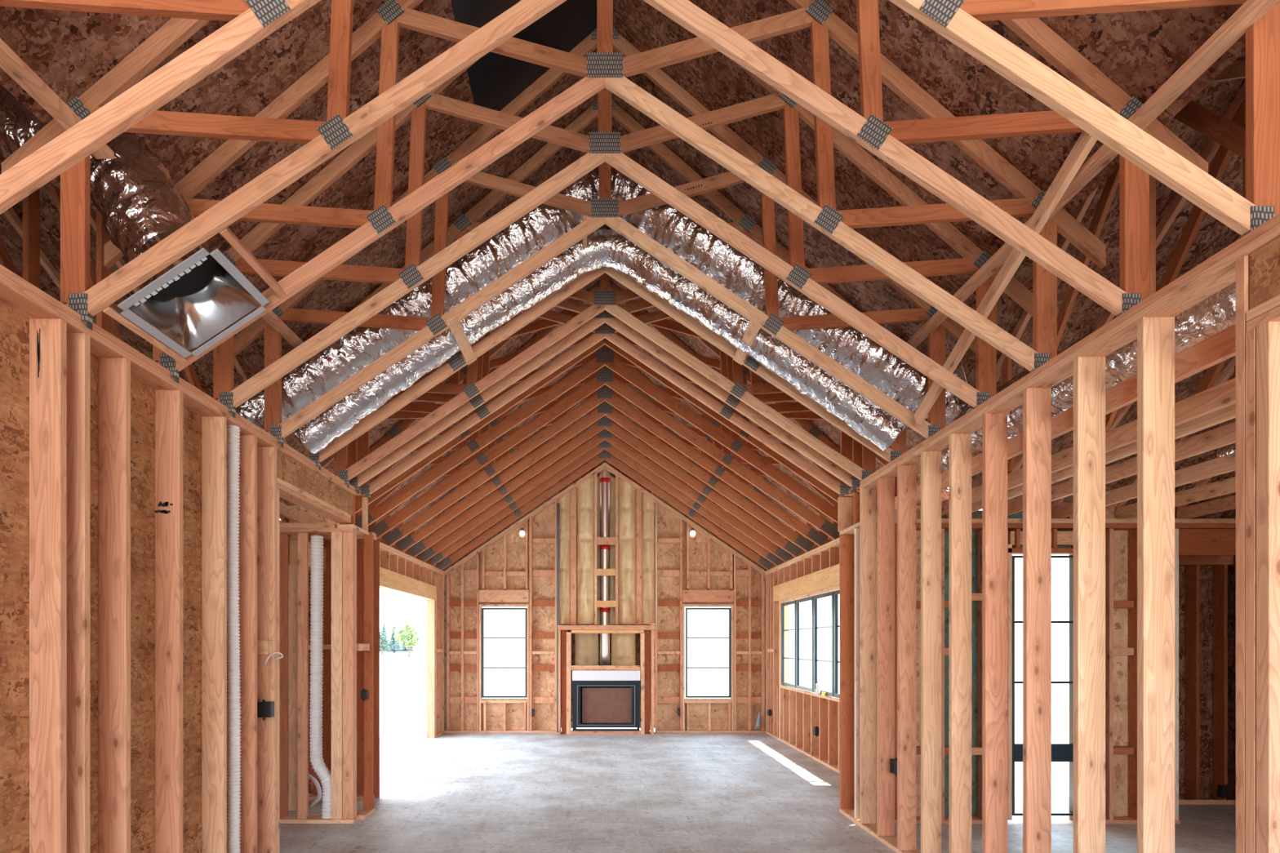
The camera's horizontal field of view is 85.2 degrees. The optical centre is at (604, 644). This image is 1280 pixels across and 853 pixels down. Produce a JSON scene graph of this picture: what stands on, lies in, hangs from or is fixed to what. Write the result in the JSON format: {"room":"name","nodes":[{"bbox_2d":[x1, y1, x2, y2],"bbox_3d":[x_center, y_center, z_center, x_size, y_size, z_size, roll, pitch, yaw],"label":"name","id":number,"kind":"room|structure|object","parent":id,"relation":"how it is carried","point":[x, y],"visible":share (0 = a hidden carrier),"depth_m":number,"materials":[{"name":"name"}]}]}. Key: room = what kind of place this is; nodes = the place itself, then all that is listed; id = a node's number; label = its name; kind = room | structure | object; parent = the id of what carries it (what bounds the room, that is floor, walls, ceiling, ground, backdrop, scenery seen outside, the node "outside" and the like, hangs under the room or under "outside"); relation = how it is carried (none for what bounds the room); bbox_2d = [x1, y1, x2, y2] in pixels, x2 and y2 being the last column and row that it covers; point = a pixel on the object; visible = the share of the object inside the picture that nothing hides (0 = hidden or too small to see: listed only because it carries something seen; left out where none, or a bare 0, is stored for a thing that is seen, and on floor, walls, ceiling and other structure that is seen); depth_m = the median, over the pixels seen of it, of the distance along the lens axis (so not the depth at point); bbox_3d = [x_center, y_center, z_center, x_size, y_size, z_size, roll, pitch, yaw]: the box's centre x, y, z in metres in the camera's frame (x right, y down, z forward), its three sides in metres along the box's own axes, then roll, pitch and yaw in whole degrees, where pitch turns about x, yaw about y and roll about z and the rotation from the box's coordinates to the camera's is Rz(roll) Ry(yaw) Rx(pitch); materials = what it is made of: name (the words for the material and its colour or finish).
{"room":"construction site","nodes":[
{"label":"construction site","id":0,"kind":"room"},
{"bbox_2d":[0,168,288,397],"bbox_3d":[-4.230,-2.167,6.200,5.341,2.295,3.800,0,0,0],"label":"ceiling","id":1,"kind":"structure","parent":0,"point":[251,359],"depth_m":5.24,"materials":[{"name":"brown wood"}]},
{"bbox_2d":[0,264,355,852],"bbox_3d":[-2.496,0.087,3.480,0.152,3.226,6.560,0,0,0],"label":"wall","id":2,"kind":"structure","parent":0,"point":[113,684],"depth_m":3.51,"materials":[{"name":"brown wood"}]},
{"bbox_2d":[226,425,240,852],"bbox_3d":[-2.470,0.126,4.620,0.086,3.148,0.084,0,0,-37],"label":"pipe","id":3,"kind":"object","parent":2,"relation":"attached to","point":[233,821],"visible":0.98,"depth_m":4.59,"materials":[{"name":"white plastic"}]},
{"bbox_2d":[257,699,274,720],"bbox_3d":[-2.460,0.470,5.035,0.100,0.156,0.069,0,0,0],"label":"electrical box","id":4,"kind":"object","parent":2,"relation":"attached to","point":[265,709],"visible":1,"depth_m":5.01,"materials":[{"name":"black plastic"}]},
{"bbox_2d":[264,652,283,665],"bbox_3d":[-2.374,0.100,4.977,0.163,0.095,0.022,0,0,16],"label":"cable","id":5,"kind":"object","parent":2,"relation":"attached to","point":[273,653],"visible":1,"depth_m":4.97,"materials":[{"name":"white plastic"}]},
{"bbox_2d":[1,0,1208,330],"bbox_3d":[0.000,-3.046,3.236,5.600,3.150,0.045,0,0,0],"label":"roof truss","id":6,"kind":"object","parent":2,"relation":"on","point":[322,140],"visible":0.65,"depth_m":3.22,"materials":[{"name":"brown wood"}]},
{"bbox_2d":[914,132,1097,424],"bbox_3d":[2.275,-2.020,4.140,0.039,0.880,1.757,0,0,-2],"label":"diagonal brace","id":7,"kind":"object","parent":6,"relation":"attached to","point":[1086,142],"visible":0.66,"depth_m":3.86,"materials":[{"name":"brown wood"}]},
{"bbox_2d":[103,0,1106,383],"bbox_3d":[0.000,-3.046,3.897,5.600,3.150,0.045,0,0,0],"label":"roof truss","id":8,"kind":"object","parent":2,"relation":"on","point":[600,70],"visible":0.77,"depth_m":3.88,"materials":[{"name":"brown wood"}]},
{"bbox_2d":[102,302,187,364],"bbox_3d":[-2.365,-1.607,3.570,0.075,0.088,0.616,0,0,0],"label":"block","id":9,"kind":"object","parent":8,"relation":"attached to","point":[113,310],"visible":0.58,"depth_m":3.49,"materials":[{"name":"brown wood"}]},
{"bbox_2d":[117,230,269,358],"bbox_3d":[-2.098,-1.825,3.570,0.497,0.491,0.600,0,0,0],"label":"box","id":10,"kind":"object","parent":8,"relation":"attached to","point":[201,294],"visible":0.92,"depth_m":3.66,"materials":[{"name":"grey metal"}]},
{"bbox_2d":[219,226,286,298],"bbox_3d":[-1.815,-1.974,3.570,0.075,0.088,0.616,0,0,0],"label":"block","id":11,"kind":"object","parent":8,"relation":"attached to","point":[226,233],"visible":0.76,"depth_m":3.53,"materials":[{"name":"brown wood"}]},
{"bbox_2d":[233,26,976,447],"bbox_3d":[0.000,-3.046,5.167,5.600,3.150,0.045,0,0,0],"label":"roof truss","id":12,"kind":"object","parent":2,"relation":"on","point":[603,211],"visible":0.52,"depth_m":5.15,"materials":[{"name":"brown wood"}]},
{"bbox_2d":[445,313,476,364],"bbox_3d":[-1.130,-2.406,5.510,0.086,0.068,0.780,0,0,0],"label":"support","id":13,"kind":"object","parent":12,"relation":"on","point":[457,331],"visible":0.84,"depth_m":5.45,"materials":[{"name":"brown wood"}]},
{"bbox_2d":[292,226,906,454],"bbox_3d":[-0.049,-2.446,5.617,4.974,1.816,0.370,0,0,0],"label":"flexible duct","id":14,"kind":"object","parent":13,"relation":"on","point":[606,247],"visible":0.59,"depth_m":5.50,"materials":[{"name":"silver metal"}]},
{"bbox_2d":[235,165,968,430],"bbox_3d":[-0.126,-2.616,5.457,5.969,2.292,0.483,0,0,0],"label":"flexible duct","id":15,"kind":"object","parent":14,"relation":"on","point":[544,224],"visible":0.38,"depth_m":5.29,"materials":[{"name":"silver metal"}]},
{"bbox_2d":[582,215,586,247],"bbox_3d":[-0.158,-3.180,5.510,0.030,0.130,0.646,0,0,-1],"label":"support","id":16,"kind":"object","parent":12,"relation":"attached to","point":[584,217],"visible":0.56,"depth_m":5.36,"materials":[{"name":"brown wood"}]},
{"bbox_2d":[733,313,764,364],"bbox_3d":[1.130,-2.406,5.510,0.086,0.068,0.780,0,0,0],"label":"support","id":17,"kind":"object","parent":12,"relation":"on","point":[752,331],"visible":0.84,"depth_m":5.37,"materials":[{"name":"brown wood"}]},
{"bbox_2d":[906,0,1279,347],"bbox_3d":[2.380,-2.330,4.500,0.085,0.035,5.200,0,0,0],"label":"brace","id":18,"kind":"object","parent":12,"relation":"attached to","point":[1251,11],"visible":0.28,"depth_m":2.98,"materials":[{"name":"brown wood"}]},
{"bbox_2d":[303,98,906,470],"bbox_3d":[0.000,-3.046,5.846,5.600,3.150,0.045,0,0,0],"label":"roof truss","id":19,"kind":"object","parent":2,"relation":"on","point":[467,222],"visible":0.41,"depth_m":5.83,"materials":[{"name":"brown wood"}]},
{"bbox_2d":[333,273,875,487],"bbox_3d":[0.000,-3.046,6.497,5.600,3.150,0.045,0,0,0],"label":"roof truss","id":20,"kind":"object","parent":2,"relation":"on","point":[602,300],"visible":0.44,"depth_m":6.48,"materials":[{"name":"brown wood"}]},
{"bbox_2d":[262,310,373,416],"bbox_3d":[-2.380,-2.330,5.725,0.085,0.035,2.750,0,0,0],"label":"brace","id":21,"kind":"object","parent":20,"relation":"attached to","point":[270,317],"visible":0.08,"depth_m":5.11,"materials":[{"name":"brown wood"}]},
{"bbox_2d":[213,0,1032,417],"bbox_3d":[0.000,-3.046,4.497,5.600,3.150,0.045,0,0,0],"label":"roof truss","id":22,"kind":"object","parent":2,"relation":"on","point":[604,145],"visible":0.63,"depth_m":4.48,"materials":[{"name":"brown wood"}]},
{"bbox_2d":[0,0,1279,236],"bbox_3d":[0.000,-3.046,2.596,5.600,3.150,0.045,0,0,0],"label":"roof truss","id":23,"kind":"object","parent":2,"relation":"on","point":[251,21],"visible":0.86,"depth_m":2.58,"materials":[{"name":"brown wood"}]},
{"bbox_2d":[0,38,114,159],"bbox_3d":[-2.380,-2.330,2.605,0.085,0.035,1.410,0,0,0],"label":"brace","id":24,"kind":"object","parent":23,"relation":"attached to","point":[11,63],"visible":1,"depth_m":2.91,"materials":[{"name":"brown wood"}]},
{"bbox_2d":[280,494,379,823],"bbox_3d":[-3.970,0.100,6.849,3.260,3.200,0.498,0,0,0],"label":"wall","id":25,"kind":"structure","parent":0,"point":[344,646],"depth_m":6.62,"materials":[{"name":"brown wood"}]},
{"bbox_2d":[0,207,60,289],"bbox_3d":[-4.100,-2.264,4.470,0.038,2.049,6.540,0,0,0],"label":"truss","id":26,"kind":"object","parent":25,"relation":"on","point":[6,261],"visible":0.02,"depth_m":4.82,"materials":[{"name":"brown wood"}]},
{"bbox_2d":[22,182,282,523],"bbox_3d":[-3.550,-2.264,4.470,0.038,2.049,6.540,0,0,0],"label":"truss","id":27,"kind":"object","parent":25,"relation":"on","point":[31,203],"visible":0.07,"depth_m":4.31,"materials":[{"name":"brown wood"}]},
{"bbox_2d":[309,534,331,818],"bbox_3d":[-2.721,0.306,6.690,0.242,2.709,0.119,0,0,0],"label":"pipe","id":28,"kind":"object","parent":25,"relation":"attached to","point":[317,543],"visible":0.98,"depth_m":6.64,"materials":[{"name":"white plastic"}]},
{"bbox_2d":[360,688,368,701],"bbox_3d":[-2.410,0.500,6.965,0.060,0.130,0.069,0,0,0],"label":"electrical box","id":29,"kind":"object","parent":25,"relation":"attached to","point":[364,693],"visible":1,"depth_m":6.94,"materials":[{"name":"black plastic"}]},
{"bbox_2d":[347,298,862,493],"bbox_3d":[0.000,-3.046,6.756,5.600,3.150,0.045,0,0,0],"label":"roof truss","id":30,"kind":"object","parent":25,"relation":"on","point":[604,317],"visible":0.34,"depth_m":6.74,"materials":[{"name":"brown wood"}]},
{"bbox_2d":[355,309,853,501],"bbox_3d":[0.000,-3.046,7.096,5.600,3.150,0.045,0,0,0],"label":"roof truss","id":31,"kind":"object","parent":25,"relation":"on","point":[604,331],"visible":0.46,"depth_m":7.08,"materials":[{"name":"brown wood"}]},
{"bbox_2d":[282,498,444,810],"bbox_3d":[-3.169,0.000,10.275,0.156,3.400,6.550,0,0,0],"label":"wall","id":32,"kind":"structure","parent":0,"point":[400,572],"depth_m":10.79,"materials":[{"name":"brown wood"}]},
{"bbox_2d":[96,213,328,523],"bbox_3d":[-3.100,-2.264,4.470,0.038,2.049,6.540,0,0,0],"label":"truss","id":33,"kind":"object","parent":32,"relation":"on","point":[104,321],"visible":0.08,"depth_m":4.34,"materials":[{"name":"brown wood"}]},
{"bbox_2d":[0,84,212,288],"bbox_3d":[-3.023,-2.432,3.638,1.973,1.169,0.630,0,0,10],"label":"flexible duct","id":34,"kind":"object","parent":33,"relation":"attached to","point":[137,198],"visible":0.5,"depth_m":3.42,"materials":[{"name":"silver metal"}]},
{"bbox_2d":[280,311,897,503],"bbox_3d":[0.000,-3.011,7.497,7.280,3.219,0.044,0,0,0],"label":"roof truss","id":35,"kind":"object","parent":32,"relation":"on","point":[536,326],"visible":0.04,"depth_m":7.48,"materials":[{"name":"brown wood"}]},
{"bbox_2d":[360,364,839,539],"bbox_3d":[0.000,-3.011,9.367,7.280,3.219,0.044,0,0,0],"label":"roof truss","id":36,"kind":"object","parent":32,"relation":"on","point":[604,375],"visible":0.41,"depth_m":9.35,"materials":[{"name":"red wood"}]},
{"bbox_2d":[376,384,833,546],"bbox_3d":[0.000,-3.011,9.997,7.280,3.219,0.044,0,0,0],"label":"roof truss","id":37,"kind":"object","parent":32,"relation":"on","point":[603,393],"visible":0.51,"depth_m":9.98,"materials":[{"name":"red wood"}]},
{"bbox_2d":[391,351,818,551],"bbox_3d":[0.000,-3.011,10.627,7.280,3.219,0.044,0,0,0],"label":"roof truss","id":38,"kind":"object","parent":32,"relation":"on","point":[604,408],"visible":0.61,"depth_m":10.61,"materials":[{"name":"red wood"}]},
{"bbox_2d":[403,371,806,557],"bbox_3d":[0.000,-3.011,11.267,7.280,3.219,0.044,0,0,0],"label":"roof truss","id":39,"kind":"object","parent":32,"relation":"on","point":[604,422],"visible":0.46,"depth_m":11.25,"materials":[{"name":"red wood"}]},
{"bbox_2d":[416,401,793,561],"bbox_3d":[0.000,-3.011,11.897,7.280,3.219,0.044,0,0,0],"label":"roof truss","id":40,"kind":"object","parent":32,"relation":"on","point":[604,434],"visible":0.41,"depth_m":11.88,"materials":[{"name":"red wood"}]},
{"bbox_2d":[425,426,784,565],"bbox_3d":[0.000,-3.011,12.497,7.280,3.219,0.044,0,0,0],"label":"roof truss","id":41,"kind":"object","parent":32,"relation":"on","point":[604,445],"visible":0.39,"depth_m":12.48,"materials":[{"name":"red wood"}]},
{"bbox_2d":[435,448,774,570],"bbox_3d":[0.000,-3.011,13.197,7.280,3.219,0.044,0,0,0],"label":"roof truss","id":42,"kind":"object","parent":32,"relation":"on","point":[604,455],"visible":0.47,"depth_m":13.18,"materials":[{"name":"red wood"}]},
{"bbox_2d":[355,280,857,528],"bbox_3d":[0.000,-3.011,8.727,7.280,3.219,0.044,0,0,0],"label":"roof truss","id":43,"kind":"object","parent":32,"relation":"on","point":[604,356],"visible":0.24,"depth_m":8.71,"materials":[{"name":"red wood"}]},
{"bbox_2d":[355,320,876,513],"bbox_3d":[0.000,-3.011,8.117,7.280,3.219,0.044,0,0,0],"label":"roof truss","id":44,"kind":"object","parent":32,"relation":"on","point":[406,424],"visible":0.23,"depth_m":8.10,"materials":[{"name":"red wood"}]},
{"bbox_2d":[442,439,767,733],"bbox_3d":[0.000,-1.460,13.775,6.800,6.320,0.774,0,0,0],"label":"wall","id":45,"kind":"structure","parent":0,"point":[508,569],"depth_m":13.53,"materials":[{"name":"brown wood"}]},
{"bbox_2d":[481,608,527,697],"bbox_3d":[-1.944,0.157,13.475,0.871,1.742,0.090,0,0,0],"label":"window","id":46,"kind":"structure","parent":45,"relation":"in","point":[482,609],"depth_m":13.43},
{"bbox_2d":[519,528,524,537],"bbox_3d":[-1.583,-2.148,13.300,0.110,0.174,0.110,0,0,0],"label":"lamp","id":47,"kind":"object","parent":45,"relation":"attached to","point":[522,533],"visible":1,"depth_m":13.27,"materials":[{"name":"white glass"}]},
{"bbox_2d":[531,708,534,716],"bbox_3d":[-1.383,1.310,13.376,0.050,0.176,0.069,0,0,0],"label":"electrical box","id":48,"kind":"object","parent":45,"relation":"attached to","point":[532,709],"visible":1,"depth_m":13.35,"materials":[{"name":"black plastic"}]},
{"bbox_2d":[556,502,558,732],"bbox_3d":[-0.915,-0.518,13.360,0.026,4.404,0.026,0,0,0],"label":"cable","id":49,"kind":"object","parent":45,"relation":"attached to","point":[557,503],"visible":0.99,"depth_m":13.35,"materials":[{"name":"grey plastic"}]},
{"bbox_2d":[558,502,559,625],"bbox_3d":[-0.884,-0.518,13.360,0.026,4.404,0.026,0,0,0],"label":"cable","id":50,"kind":"object","parent":45,"relation":"attached to","point":[558,503],"visible":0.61,"depth_m":13.35,"materials":[{"name":"grey plastic"}]},
{"bbox_2d":[558,492,570,624],"bbox_3d":[-0.782,-1.699,13.539,0.241,2.601,0.202,0,0,0],"label":"insulation batt","id":51,"kind":"object","parent":45,"relation":"attached to","point":[565,501],"visible":0.86,"depth_m":13.49,"materials":[{"name":"beige fabric"}]},
{"bbox_2d":[577,475,594,624],"bbox_3d":[-0.372,-1.849,13.534,0.346,2.901,0.213,0,0,0],"label":"insulation batt","id":52,"kind":"object","parent":45,"relation":"attached to","point":[585,491],"visible":0.98,"depth_m":13.48,"materials":[{"name":"beige fabric"}]},
{"bbox_2d":[574,633,598,665],"bbox_3d":[-0.362,0.026,13.802,0.472,0.787,0.196,0,0,0],"label":"insulation batt","id":53,"kind":"object","parent":45,"relation":"attached to","point":[586,645],"visible":0.78,"depth_m":13.75,"materials":[{"name":"beige fabric"}]},
{"bbox_2d":[600,461,609,665],"bbox_3d":[0.000,-1.541,13.660,0.203,4.088,0.203,0,0,-14],"label":"flue pipe","id":54,"kind":"object","parent":45,"relation":"attached to","point":[604,474],"visible":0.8,"depth_m":13.57,"materials":[{"name":"silver metal"}]},
{"bbox_2d":[596,475,615,624],"bbox_3d":[0.026,-1.924,13.899,0.451,3.051,0.201,0,0,0],"label":"insulation batt","id":55,"kind":"object","parent":45,"relation":"attached to","point":[612,480],"visible":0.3,"depth_m":13.85,"materials":[{"name":"beige fabric"}]},
{"bbox_2d":[611,633,635,665],"bbox_3d":[0.367,0.026,13.802,0.483,0.787,0.197,0,0,0],"label":"insulation batt","id":56,"kind":"object","parent":45,"relation":"attached to","point":[623,645],"visible":0.71,"depth_m":13.75,"materials":[{"name":"beige fabric"}]},
{"bbox_2d":[617,477,635,624],"bbox_3d":[0.435,-1.838,13.526,0.346,2.878,0.228,0,0,0],"label":"insulation batt","id":57,"kind":"object","parent":45,"relation":"attached to","point":[626,492],"visible":1,"depth_m":13.49,"materials":[{"name":"beige fabric"}]},
{"bbox_2d":[641,493,654,624],"bbox_3d":[0.845,-1.685,13.541,0.262,2.572,0.197,0,0,0],"label":"insulation batt","id":58,"kind":"object","parent":45,"relation":"attached to","point":[647,504],"visible":0.96,"depth_m":13.49,"materials":[{"name":"beige fabric"}]},
{"bbox_2d":[655,504,657,732],"bbox_3d":[0.989,-0.502,13.360,0.016,4.373,0.016,0,0,0],"label":"cable","id":59,"kind":"object","parent":45,"relation":"attached to","point":[655,504],"visible":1,"depth_m":13.36,"materials":[{"name":"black plastic"}]},
{"bbox_2d":[689,528,695,537],"bbox_3d":[1.682,-2.148,13.300,0.110,0.174,0.110,0,0,0],"label":"lamp","id":60,"kind":"object","parent":45,"relation":"attached to","point":[692,533],"visible":1,"depth_m":13.27,"materials":[{"name":"white glass"}]},
{"bbox_2d":[684,608,730,697],"bbox_3d":[1.999,0.157,13.475,0.871,1.742,0.090,0,0,0],"label":"window","id":61,"kind":"structure","parent":45,"relation":"in","point":[686,609],"depth_m":13.43,"materials":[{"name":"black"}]},
{"bbox_2d":[0,0,1245,545],"bbox_3d":[0.000,-2.936,4.100,7.980,3.418,20.600,0,0,0],"label":"ceiling","id":62,"kind":"structure","parent":0,"point":[1140,51],"depth_m":4.20,"materials":[{"name":"brown wood"}]},
{"bbox_2d":[450,0,596,111],"bbox_3d":[-0.476,-4.217,4.601,0.895,0.769,1.134,0,0,0],"label":"roof opening","id":63,"kind":"object","parent":62,"relation":"attached to","point":[495,80],"visible":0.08,"depth_m":4.87,"materials":[{"name":"black"}]},
{"bbox_2d":[280,731,1235,852],"bbox_3d":[0.000,1.840,3.700,13.600,0.280,19.800,0,0,0],"label":"floor","id":64,"kind":"structure","parent":0,"point":[446,793],"depth_m":7.35,"materials":[{"name":"grey concrete"}]},
{"bbox_2d":[308,773,321,806],"bbox_3d":[-3.056,1.535,7.300,0.159,0.359,0.043,0,0,0],"label":"hose","id":65,"kind":"object","parent":64,"relation":"on","point":[311,778],"visible":0.96,"depth_m":7.28,"materials":[{"name":"white plastic"}]},
{"bbox_2d":[557,625,654,734],"bbox_3d":[0.026,0.665,13.270,1.839,2.070,0.260,0,0,0],"label":"framing","id":66,"kind":"object","parent":64,"relation":"on","point":[566,667],"visible":1,"depth_m":13.15,"materials":[{"name":"brown wood"}]},
{"bbox_2d":[570,680,641,730],"bbox_3d":[0.023,1.153,13.371,1.329,0.950,0.518,0,0,0],"label":"fireplace","id":67,"kind":"object","parent":66,"relation":"in","point":[597,705],"visible":0.92,"depth_m":13.21,"materials":[{"name":"grey metal"}]},
{"bbox_2d":[572,670,639,680],"bbox_3d":[0.026,0.583,13.120,1.284,0.190,0.040,0,0,0],"label":"board","id":68,"kind":"object","parent":67,"relation":"on","point":[577,675],"visible":1,"depth_m":13.10,"materials":[{"name":"white"}]},
{"bbox_2d":[755,710,761,728],"bbox_3d":[2.948,1.433,13.362,0.117,0.340,0.117,0,0,0],"label":"bag","id":69,"kind":"object","parent":64,"relation":"on","point":[758,719],"visible":1,"depth_m":13.33,"materials":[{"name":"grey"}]},
{"bbox_2d":[765,479,920,773],"bbox_3d":[3.166,0.000,10.275,0.166,3.400,6.550,0,0,0],"label":"wall","id":70,"kind":"structure","parent":0,"point":[795,712],"depth_m":11.24,"materials":[{"name":"brown wood"}]},
{"bbox_2d":[767,708,772,716],"bbox_3d":[3.085,1.272,13.000,0.060,0.146,0.090,0,0,0],"label":"electrical box","id":71,"kind":"object","parent":70,"relation":"attached to","point":[769,711],"visible":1,"depth_m":12.96,"materials":[{"name":"black plastic"}]},
{"bbox_2d":[781,600,795,688],"bbox_3d":[3.115,-0.007,11.745,0.040,1.435,0.910,0,0,0],"label":"window","id":72,"kind":"structure","parent":70,"relation":"in","point":[791,602],"depth_m":12.09,"materials":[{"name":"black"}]},
{"bbox_2d":[795,595,813,692],"bbox_3d":[3.115,-0.007,10.800,0.040,1.435,0.900,0,0,0],"label":"window","id":73,"kind":"structure","parent":70,"relation":"in","point":[809,598],"depth_m":11.09,"materials":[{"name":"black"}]},
{"bbox_2d":[813,725,818,737],"bbox_3d":[3.084,1.264,10.150,0.060,0.166,0.110,0,0,0],"label":"electrical box","id":74,"kind":"object","parent":70,"relation":"attached to","point":[815,729],"visible":1,"depth_m":10.09,"materials":[{"name":"black plastic"}]},
{"bbox_2d":[815,679,820,694],"bbox_3d":[3.065,0.610,9.980,0.070,0.220,0.070,0,0,0],"label":"bottle","id":75,"kind":"object","parent":70,"relation":"on","point":[818,684],"visible":1,"depth_m":9.95,"materials":[{"name":"white plastic"}]},
{"bbox_2d":[813,591,834,697],"bbox_3d":[3.115,-0.007,9.870,0.040,1.435,0.880,0,0,0],"label":"window","id":76,"kind":"structure","parent":70,"relation":"in","point":[815,597],"depth_m":10.07,"materials":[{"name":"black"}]},
{"bbox_2d":[821,692,828,696],"bbox_3d":[3.110,0.695,9.790,0.070,0.050,0.140,0,0,0],"label":"tub","id":77,"kind":"object","parent":70,"relation":"on","point":[824,694],"visible":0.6,"depth_m":9.75,"materials":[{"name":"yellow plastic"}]},
{"bbox_2d":[834,590,839,697],"bbox_3d":[3.115,-0.007,8.950,0.040,1.435,0.880,0,0,0],"label":"window","id":78,"kind":"structure","parent":70,"relation":"in","point":[837,592],"depth_m":9.34,"materials":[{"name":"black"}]},
{"bbox_2d":[875,510,1235,824],"bbox_3d":[4.690,0.200,7.090,4.320,3.000,1.020,0,0,0],"label":"wall","id":79,"kind":"structure","parent":0,"point":[1193,536],"depth_m":6.72,"materials":[{"name":"red wood"}]},
{"bbox_2d":[1012,555,1073,815],"bbox_3d":[4.170,0.388,6.625,0.620,2.465,0.090,0,0,0],"label":"door","id":80,"kind":"structure","parent":79,"relation":"in","point":[1060,752],"depth_m":6.58,"materials":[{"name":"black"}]},
{"bbox_2d":[894,323,1235,511],"bbox_3d":[2.600,-1.258,4.610,0.038,0.115,3.920,0,0,0],"label":"truss","id":81,"kind":"object","parent":79,"relation":"on","point":[1220,347],"visible":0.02,"depth_m":3.41,"materials":[{"name":"brown wood"}]},
{"bbox_2d":[946,403,1235,518],"bbox_3d":[3.320,-1.258,4.010,0.038,0.115,5.420,0,0,0],"label":"truss","id":82,"kind":"object","parent":79,"relation":"on","point":[1228,413],"visible":0.24,"depth_m":4.31,"materials":[{"name":"brown wood"}]},
{"bbox_2d":[941,58,1245,515],"bbox_3d":[3.120,-2.244,4.010,0.038,2.089,5.420,0,0,0],"label":"truss","id":83,"kind":"object","parent":79,"relation":"on","point":[1231,135],"visible":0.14,"depth_m":3.96,"materials":[{"name":"brown wood"}]},
{"bbox_2d":[941,281,1235,491],"bbox_3d":[2.984,-1.602,4.342,0.717,0.527,4.332,0,0,4],"label":"flexible duct","id":84,"kind":"object","parent":83,"relation":"attached to","point":[1216,313],"visible":0.2,"depth_m":3.68,"materials":[{"name":"silver metal"}]},
{"bbox_2d":[1007,80,1245,515],"bbox_3d":[3.730,-2.244,4.010,0.038,2.089,5.420,0,0,0],"label":"truss","id":85,"kind":"object","parent":79,"relation":"on","point":[1224,435],"visible":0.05,"depth_m":4.45,"materials":[{"name":"brown wood"}]},
{"bbox_2d":[1051,235,1242,518],"bbox_3d":[4.330,-2.244,4.010,0.038,2.089,5.420,0,0,0],"label":"truss","id":86,"kind":"object","parent":79,"relation":"on","point":[1225,464],"visible":0.14,"depth_m":5.15,"materials":[{"name":"brown wood"}]},
{"bbox_2d":[1215,442,1235,457],"bbox_3d":[4.352,-1.447,3.884,0.334,0.262,2.743,0,0,17],"label":"flexible duct","id":87,"kind":"object","parent":86,"relation":"attached to","point":[1229,449],"visible":0.02,"depth_m":5.12,"materials":[{"name":"silver metal"}]},
{"bbox_2d":[1115,355,1235,518],"bbox_3d":[4.950,-2.244,4.010,0.038,2.089,5.420,0,0,0],"label":"truss","id":88,"kind":"object","parent":79,"relation":"on","point":[1228,486],"visible":0.31,"depth_m":5.71,"materials":[{"name":"brown wood"}]},
{"bbox_2d":[1177,476,1235,518],"bbox_3d":[5.550,-2.244,4.010,0.038,2.089,5.420,0,0,0],"label":"truss","id":89,"kind":"object","parent":79,"relation":"on","point":[1228,503],"visible":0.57,"depth_m":6.40,"materials":[{"name":"brown wood"}]},
{"bbox_2d":[1217,784,1231,800],"bbox_3d":[6.194,1.470,6.946,0.090,0.166,0.069,0,0,0],"label":"electrical box","id":90,"kind":"object","parent":79,"relation":"attached to","point":[1223,791],"visible":1,"depth_m":6.92,"materials":[{"name":"black plastic"}]},
{"bbox_2d":[837,213,1279,852],"bbox_3d":[2.450,0.087,3.649,0.140,3.226,6.898,0,0,0],"label":"wall","id":91,"kind":"structure","parent":0,"point":[1252,261],"depth_m":3.50,"materials":[{"name":"brown wood"}]},
{"bbox_2d":[890,757,897,776],"bbox_3d":[2.500,1.050,5.995,0.050,0.166,0.069,0,0,0],"label":"electrical box","id":92,"kind":"object","parent":91,"relation":"attached to","point":[893,762],"visible":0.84,"depth_m":5.97,"materials":[{"name":"black plastic"}]},
{"bbox_2d":[954,50,1245,518],"bbox_3d":[4.230,-2.155,4.000,5.341,2.319,6.400,0,0,0],"label":"ceiling","id":93,"kind":"structure","parent":0,"point":[1212,236],"depth_m":4.88,"materials":[{"name":"brown wood"}]},
{"label":"outside","id":94,"kind":"structure","parent":0,"visible":0},
{"bbox_2d":[379,642,1068,742],"bbox_3d":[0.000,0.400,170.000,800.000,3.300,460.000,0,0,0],"label":"ground","id":95,"kind":"structure","parent":94,"point":[402,677],"depth_m":43.86,"materials":[{"name":"white"}]},
{"bbox_2d":[382,621,389,653],"bbox_3d":[-47.837,-1.461,150.158,2.964,7.123,3.543,0,0,0],"label":"conifer","id":96,"kind":"object","parent":95,"relation":"on","point":[384,628],"visible":0.32,"depth_m":149.79,"materials":[{"name":"green plant"}]},
{"bbox_2d":[379,629,395,654],"bbox_3d":[-42.146,-0.470,132.053,4.715,5.157,4.498,0,0,0],"label":"leafy tree","id":97,"kind":"object","parent":95,"relation":"on","point":[382,637],"visible":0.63,"depth_m":131.87,"materials":[{"name":"green plant"}]},
{"bbox_2d":[386,620,404,653],"bbox_3d":[-43.890,-1.563,145.109,3.411,7.326,3.863,0,0,0],"label":"conifer","id":98,"kind":"object","parent":95,"relation":"on","point":[397,648],"visible":0.55,"depth_m":144.53,"materials":[{"name":"green plant"}]},
{"bbox_2d":[390,620,421,657],"bbox_3d":[-33.881,-0.974,117.861,4.570,6.164,5.539,0,0,0],"label":"leafy tree","id":99,"kind":"object","parent":95,"relation":"on","point":[406,635],"visible":1,"depth_m":117.34,"materials":[{"name":"green plant"}]},
{"bbox_2d":[400,619,414,652],"bbox_3d":[-44.603,-1.767,156.088,3.752,7.734,4.183,0,0,0],"label":"conifer","id":100,"kind":"object","parent":95,"relation":"on","point":[404,649],"visible":0.21,"depth_m":155.15,"materials":[{"name":"green plant"}]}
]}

